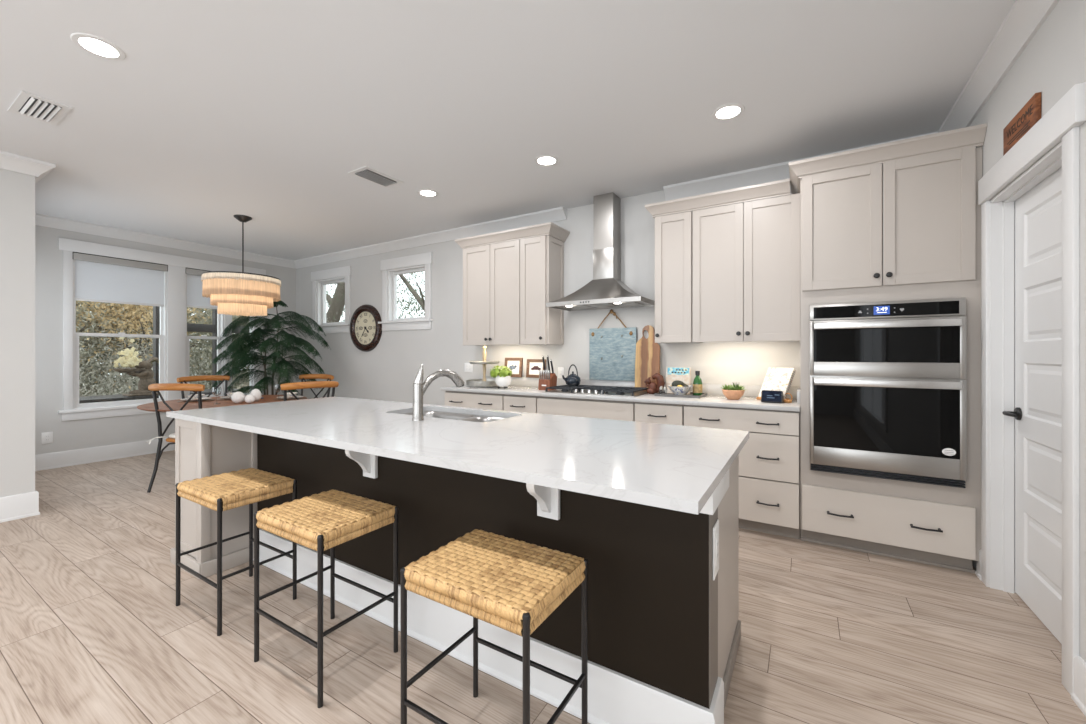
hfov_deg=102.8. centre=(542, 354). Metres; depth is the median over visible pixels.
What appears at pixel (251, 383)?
window
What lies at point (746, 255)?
upper cabinet
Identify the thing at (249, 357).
potted plant
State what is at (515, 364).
picture frame
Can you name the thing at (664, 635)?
kitchen island
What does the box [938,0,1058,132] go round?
trim
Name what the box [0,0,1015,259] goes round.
ceiling
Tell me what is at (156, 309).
porch post
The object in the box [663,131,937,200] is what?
trim
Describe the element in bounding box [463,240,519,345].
upper cabinet
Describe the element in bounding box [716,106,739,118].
diffuser
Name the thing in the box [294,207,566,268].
trim
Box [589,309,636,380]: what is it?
board
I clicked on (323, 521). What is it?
bar stool
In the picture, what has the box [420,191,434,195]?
diffuser
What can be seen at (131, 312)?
tree
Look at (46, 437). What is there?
wall outlet
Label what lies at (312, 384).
dining chair
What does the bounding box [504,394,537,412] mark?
base cabinet
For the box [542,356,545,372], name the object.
knife
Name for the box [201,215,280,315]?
pendant light
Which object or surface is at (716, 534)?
socket
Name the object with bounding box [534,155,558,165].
recessed light
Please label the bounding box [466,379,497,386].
tray
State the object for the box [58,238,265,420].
trim
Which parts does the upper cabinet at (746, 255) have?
door, door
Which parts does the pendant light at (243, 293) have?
stem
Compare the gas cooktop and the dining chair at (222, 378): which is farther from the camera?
the dining chair at (222, 378)
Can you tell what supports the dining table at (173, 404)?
on the floor
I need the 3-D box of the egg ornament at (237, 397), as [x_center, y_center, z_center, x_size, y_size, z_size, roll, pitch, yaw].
[-3.204,0.455,4.557,0.120,0.122,0.120,0,0,31]
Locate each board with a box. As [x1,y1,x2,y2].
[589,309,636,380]
[635,325,659,392]
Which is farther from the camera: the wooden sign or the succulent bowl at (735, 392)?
the succulent bowl at (735, 392)
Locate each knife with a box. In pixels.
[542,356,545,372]
[546,355,550,372]
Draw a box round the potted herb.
[490,365,511,388]
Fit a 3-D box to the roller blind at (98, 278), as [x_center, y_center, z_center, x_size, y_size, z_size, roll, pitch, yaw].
[-5.149,-0.890,5.306,0.084,0.546,0.859,0,0,31]
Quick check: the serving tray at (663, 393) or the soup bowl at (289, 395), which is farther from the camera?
the soup bowl at (289, 395)
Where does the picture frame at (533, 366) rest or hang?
on the countertop at (715, 397)
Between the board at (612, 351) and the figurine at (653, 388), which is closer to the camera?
the figurine at (653, 388)
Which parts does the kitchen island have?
panel, foot moulding, baseboard, cap trim, panel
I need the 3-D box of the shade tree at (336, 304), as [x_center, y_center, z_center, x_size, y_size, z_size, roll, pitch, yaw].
[-6.003,-1.044,13.651,3.827,5.450,3.945,0,0,-29]
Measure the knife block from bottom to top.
0.165 m
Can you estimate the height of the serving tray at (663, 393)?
0.020 m
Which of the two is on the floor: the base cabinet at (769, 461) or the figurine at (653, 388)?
the base cabinet at (769, 461)
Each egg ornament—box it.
[231,392,244,402]
[245,394,254,402]
[251,389,261,400]
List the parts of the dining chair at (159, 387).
leg, seat, rail, leg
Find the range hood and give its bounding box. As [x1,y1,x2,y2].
[546,192,654,310]
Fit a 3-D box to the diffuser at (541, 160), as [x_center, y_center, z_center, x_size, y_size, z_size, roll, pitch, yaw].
[0.028,-1.505,3.373,0.140,0.004,0.140,0,0,-14]
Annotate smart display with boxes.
[761,390,783,402]
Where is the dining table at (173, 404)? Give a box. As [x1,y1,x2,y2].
[137,395,306,411]
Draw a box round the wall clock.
[350,304,381,351]
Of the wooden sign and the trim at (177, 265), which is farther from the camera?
the trim at (177, 265)
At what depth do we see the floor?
1.90 m
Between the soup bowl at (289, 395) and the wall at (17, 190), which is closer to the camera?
the wall at (17, 190)
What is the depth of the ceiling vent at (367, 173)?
3.66 m
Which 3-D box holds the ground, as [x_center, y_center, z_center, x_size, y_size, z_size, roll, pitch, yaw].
[-3.177,1.641,21.792,52.000,0.150,46.000,0,0,31]
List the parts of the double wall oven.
panel glass, handle, handle, control panel, oven door, microwave door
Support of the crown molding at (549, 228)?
on the upper cabinet at (491, 273)
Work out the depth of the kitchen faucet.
2.30 m
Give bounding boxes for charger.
[177,399,214,402]
[273,397,305,400]
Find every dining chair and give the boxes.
[147,383,204,492]
[177,375,229,398]
[280,381,338,400]
[299,374,333,397]
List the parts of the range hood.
filter panel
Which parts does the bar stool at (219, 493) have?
leg, leg, woven seat, leg, leg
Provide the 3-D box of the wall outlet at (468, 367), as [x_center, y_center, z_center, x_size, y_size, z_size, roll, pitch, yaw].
[-0.892,0.161,5.189,0.125,0.110,0.008,0,0,31]
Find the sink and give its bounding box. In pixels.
[405,411,505,421]
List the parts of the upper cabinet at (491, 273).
door, door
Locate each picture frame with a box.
[504,358,522,376]
[526,359,545,377]
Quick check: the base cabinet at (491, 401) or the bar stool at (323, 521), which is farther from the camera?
the base cabinet at (491, 401)
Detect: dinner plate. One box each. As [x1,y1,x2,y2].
[180,397,210,400]
[276,396,303,398]
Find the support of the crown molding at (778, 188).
on the upper cabinet at (746, 255)
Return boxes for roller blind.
[73,252,167,306]
[186,268,217,308]
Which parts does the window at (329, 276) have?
frame, sash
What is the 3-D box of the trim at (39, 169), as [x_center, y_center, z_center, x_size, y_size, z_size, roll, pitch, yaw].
[-6.076,-1.453,1.772,2.036,0.108,5.142,0,0,31]
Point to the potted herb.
(502, 376)
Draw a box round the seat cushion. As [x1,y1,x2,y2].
[146,433,174,444]
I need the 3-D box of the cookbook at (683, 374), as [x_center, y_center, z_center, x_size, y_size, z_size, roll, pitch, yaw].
[1.185,0.230,3.807,0.208,0.236,0.063,0,0,31]
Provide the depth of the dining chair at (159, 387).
3.99 m
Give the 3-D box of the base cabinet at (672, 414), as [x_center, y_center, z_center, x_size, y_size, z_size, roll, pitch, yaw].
[1.046,0.824,3.638,0.382,0.884,0.652,0,0,31]
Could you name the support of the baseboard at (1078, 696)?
attached to the wall at (1053, 61)
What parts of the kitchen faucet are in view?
lever, spout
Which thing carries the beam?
attached to the porch post at (156, 309)
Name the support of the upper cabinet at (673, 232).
attached to the wall at (387, 372)
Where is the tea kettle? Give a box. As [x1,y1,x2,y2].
[562,364,580,385]
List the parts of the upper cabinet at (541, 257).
door, panel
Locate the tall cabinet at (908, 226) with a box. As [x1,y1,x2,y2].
[789,123,986,572]
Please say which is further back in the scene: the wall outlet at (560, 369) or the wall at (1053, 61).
the wall outlet at (560, 369)
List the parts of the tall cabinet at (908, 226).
pull, door, shoe moulding, crown moulding, drawer, knob, pull, door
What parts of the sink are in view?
bowl, bowl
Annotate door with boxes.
[978,82,1085,694]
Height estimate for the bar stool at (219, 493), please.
0.622 m
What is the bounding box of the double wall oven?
[810,297,966,487]
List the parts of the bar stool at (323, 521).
leg, leg, woven seat, leg, leg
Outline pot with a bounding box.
[495,376,511,386]
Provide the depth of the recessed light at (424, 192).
4.04 m
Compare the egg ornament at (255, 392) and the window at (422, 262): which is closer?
the egg ornament at (255, 392)
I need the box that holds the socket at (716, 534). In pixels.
[716,534,717,565]
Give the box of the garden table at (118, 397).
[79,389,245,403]
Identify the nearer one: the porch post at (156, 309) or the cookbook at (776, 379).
the cookbook at (776, 379)
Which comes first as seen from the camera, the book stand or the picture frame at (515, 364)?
the book stand
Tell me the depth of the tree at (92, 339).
9.29 m
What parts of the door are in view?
lever handle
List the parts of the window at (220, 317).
sash, sash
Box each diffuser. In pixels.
[79,38,118,56]
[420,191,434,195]
[538,157,554,164]
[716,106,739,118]
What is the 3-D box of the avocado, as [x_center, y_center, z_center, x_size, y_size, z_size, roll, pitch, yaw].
[1.130,0.257,3.635,0.099,0.075,0.074,0,0,31]
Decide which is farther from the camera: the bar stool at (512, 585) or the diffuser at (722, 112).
the diffuser at (722, 112)
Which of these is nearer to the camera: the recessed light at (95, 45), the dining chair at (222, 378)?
the recessed light at (95, 45)
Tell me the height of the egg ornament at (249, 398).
0.096 m
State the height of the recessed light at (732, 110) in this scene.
0.005 m
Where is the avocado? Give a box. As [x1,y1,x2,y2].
[672,380,683,385]
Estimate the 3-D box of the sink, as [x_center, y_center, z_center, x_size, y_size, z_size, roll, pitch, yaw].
[-0.540,0.483,2.584,0.840,0.202,0.413,0,0,31]
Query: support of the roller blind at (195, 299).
attached to the window at (220, 317)
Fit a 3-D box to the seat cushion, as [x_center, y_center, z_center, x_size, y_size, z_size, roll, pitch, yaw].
[-3.365,0.790,4.191,0.560,0.077,0.482,0,0,4]
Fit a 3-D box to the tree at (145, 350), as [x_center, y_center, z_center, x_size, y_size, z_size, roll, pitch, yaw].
[-9.091,-0.011,9.355,4.830,3.262,4.651,0,0,-18]
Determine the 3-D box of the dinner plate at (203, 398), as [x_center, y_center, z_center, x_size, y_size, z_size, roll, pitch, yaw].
[-3.807,0.498,4.758,0.274,0.019,0.274,0,0,31]
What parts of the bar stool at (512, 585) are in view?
leg, seat frame, leg, woven seat, leg, leg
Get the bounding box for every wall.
[0,169,34,497]
[35,225,295,454]
[296,164,882,405]
[969,0,1085,661]
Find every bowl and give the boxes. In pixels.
[188,394,204,399]
[283,392,297,397]
[668,385,692,394]
[721,382,746,399]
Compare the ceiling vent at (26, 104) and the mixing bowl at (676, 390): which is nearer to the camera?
the ceiling vent at (26, 104)
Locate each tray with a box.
[466,346,498,386]
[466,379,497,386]
[470,362,498,363]
[654,391,706,397]
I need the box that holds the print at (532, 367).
[531,366,540,369]
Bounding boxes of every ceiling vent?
[8,91,72,125]
[348,166,403,187]
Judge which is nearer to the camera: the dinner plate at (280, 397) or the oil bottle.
the oil bottle
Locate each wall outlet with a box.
[41,432,52,443]
[464,363,472,371]
[558,367,563,377]
[713,519,718,579]
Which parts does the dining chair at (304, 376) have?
rail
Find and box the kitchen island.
[170,418,740,723]
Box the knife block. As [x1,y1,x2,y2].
[538,373,556,389]
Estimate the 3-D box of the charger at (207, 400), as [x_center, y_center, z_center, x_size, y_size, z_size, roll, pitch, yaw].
[-3.807,0.512,4.758,0.330,0.007,0.330,0,0,31]
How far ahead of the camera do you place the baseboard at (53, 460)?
4.87 m
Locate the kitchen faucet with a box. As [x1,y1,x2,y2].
[412,364,464,420]
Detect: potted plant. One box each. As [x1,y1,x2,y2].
[113,337,158,396]
[209,300,330,395]
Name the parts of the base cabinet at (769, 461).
pull, drawer, pull, pull, pull, drawer, drawer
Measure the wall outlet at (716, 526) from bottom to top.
0.165 m
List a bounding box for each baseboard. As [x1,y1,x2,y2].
[0,437,174,522]
[975,549,1085,715]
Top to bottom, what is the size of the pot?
0.112 m
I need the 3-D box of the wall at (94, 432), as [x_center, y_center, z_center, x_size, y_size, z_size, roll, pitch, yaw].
[-5.226,-0.121,5.279,0.140,2.773,4.622,0,0,31]
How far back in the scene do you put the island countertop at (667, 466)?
1.73 m
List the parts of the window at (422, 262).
frame, sash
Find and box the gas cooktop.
[544,385,648,396]
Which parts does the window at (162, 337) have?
sash, sash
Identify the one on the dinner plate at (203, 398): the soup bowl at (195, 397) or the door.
the soup bowl at (195, 397)
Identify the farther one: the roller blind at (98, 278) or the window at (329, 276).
the window at (329, 276)
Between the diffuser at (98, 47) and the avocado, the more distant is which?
the avocado
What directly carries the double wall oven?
in the tall cabinet at (908, 226)
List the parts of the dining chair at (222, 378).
rail, leg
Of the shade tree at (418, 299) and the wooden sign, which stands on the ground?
the shade tree at (418, 299)
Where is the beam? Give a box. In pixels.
[187,323,248,333]
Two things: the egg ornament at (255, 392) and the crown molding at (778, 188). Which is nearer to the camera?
the crown molding at (778, 188)
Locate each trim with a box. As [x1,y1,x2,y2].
[0,151,55,183]
[35,213,295,268]
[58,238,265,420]
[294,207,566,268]
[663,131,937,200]
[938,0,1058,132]
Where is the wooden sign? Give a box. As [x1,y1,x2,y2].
[1003,92,1040,155]
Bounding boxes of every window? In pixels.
[73,259,166,408]
[186,274,223,397]
[231,315,255,394]
[311,266,350,333]
[378,252,432,330]
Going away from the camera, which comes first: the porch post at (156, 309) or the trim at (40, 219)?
the trim at (40, 219)
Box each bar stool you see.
[175,468,296,635]
[254,489,397,707]
[400,529,587,723]
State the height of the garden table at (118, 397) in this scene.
0.760 m
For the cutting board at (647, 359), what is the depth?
4.00 m
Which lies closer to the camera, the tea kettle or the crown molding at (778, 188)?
the crown molding at (778, 188)
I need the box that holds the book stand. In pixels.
[757,393,791,402]
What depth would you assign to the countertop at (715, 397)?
3.63 m
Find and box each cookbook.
[665,367,690,393]
[758,367,795,398]
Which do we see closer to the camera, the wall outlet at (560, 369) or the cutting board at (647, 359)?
the cutting board at (647, 359)
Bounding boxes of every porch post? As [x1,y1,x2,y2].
[153,306,159,391]
[212,309,216,388]
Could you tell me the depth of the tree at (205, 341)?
10.68 m
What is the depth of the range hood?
4.06 m
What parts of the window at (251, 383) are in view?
sash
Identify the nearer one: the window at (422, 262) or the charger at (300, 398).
the charger at (300, 398)
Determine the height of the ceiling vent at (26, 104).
0.016 m
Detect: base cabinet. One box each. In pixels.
[445,391,503,410]
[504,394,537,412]
[537,396,634,421]
[635,402,683,425]
[684,405,799,538]
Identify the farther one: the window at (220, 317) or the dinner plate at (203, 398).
the window at (220, 317)
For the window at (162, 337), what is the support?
in the wall at (94, 432)
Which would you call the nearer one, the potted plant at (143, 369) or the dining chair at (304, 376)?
the dining chair at (304, 376)
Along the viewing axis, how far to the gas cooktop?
3.88 m
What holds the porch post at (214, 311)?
on the floor
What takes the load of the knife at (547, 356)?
in the knife block
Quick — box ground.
[80,377,248,394]
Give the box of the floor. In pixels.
[0,450,1085,723]
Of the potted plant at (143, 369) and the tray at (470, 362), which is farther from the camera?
the potted plant at (143, 369)
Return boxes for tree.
[76,300,199,396]
[76,301,211,388]
[77,307,241,396]
[78,301,248,396]
[98,304,327,391]
[326,278,406,322]
[397,272,424,317]
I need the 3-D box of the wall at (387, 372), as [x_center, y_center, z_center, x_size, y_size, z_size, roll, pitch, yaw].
[-0.586,-0.121,5.091,8.274,2.773,0.140,0,0,31]
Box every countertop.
[166,397,748,514]
[441,376,799,411]
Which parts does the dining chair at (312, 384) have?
leg, rail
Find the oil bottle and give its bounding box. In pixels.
[693,371,701,395]
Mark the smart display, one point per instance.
(769, 396)
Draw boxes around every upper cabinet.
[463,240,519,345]
[520,235,563,344]
[655,211,697,342]
[692,193,799,342]
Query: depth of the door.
2.06 m
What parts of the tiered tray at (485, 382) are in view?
post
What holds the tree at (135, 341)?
on the ground
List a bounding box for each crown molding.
[455,222,569,248]
[645,178,789,218]
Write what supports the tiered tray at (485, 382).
on the countertop at (715, 397)
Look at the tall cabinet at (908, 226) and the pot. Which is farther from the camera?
the pot
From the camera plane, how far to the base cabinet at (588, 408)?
3.71 m
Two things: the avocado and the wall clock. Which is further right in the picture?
the avocado
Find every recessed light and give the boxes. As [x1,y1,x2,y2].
[70,33,125,60]
[417,189,437,196]
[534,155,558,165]
[712,103,744,120]
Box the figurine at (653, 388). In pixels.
[644,373,664,393]

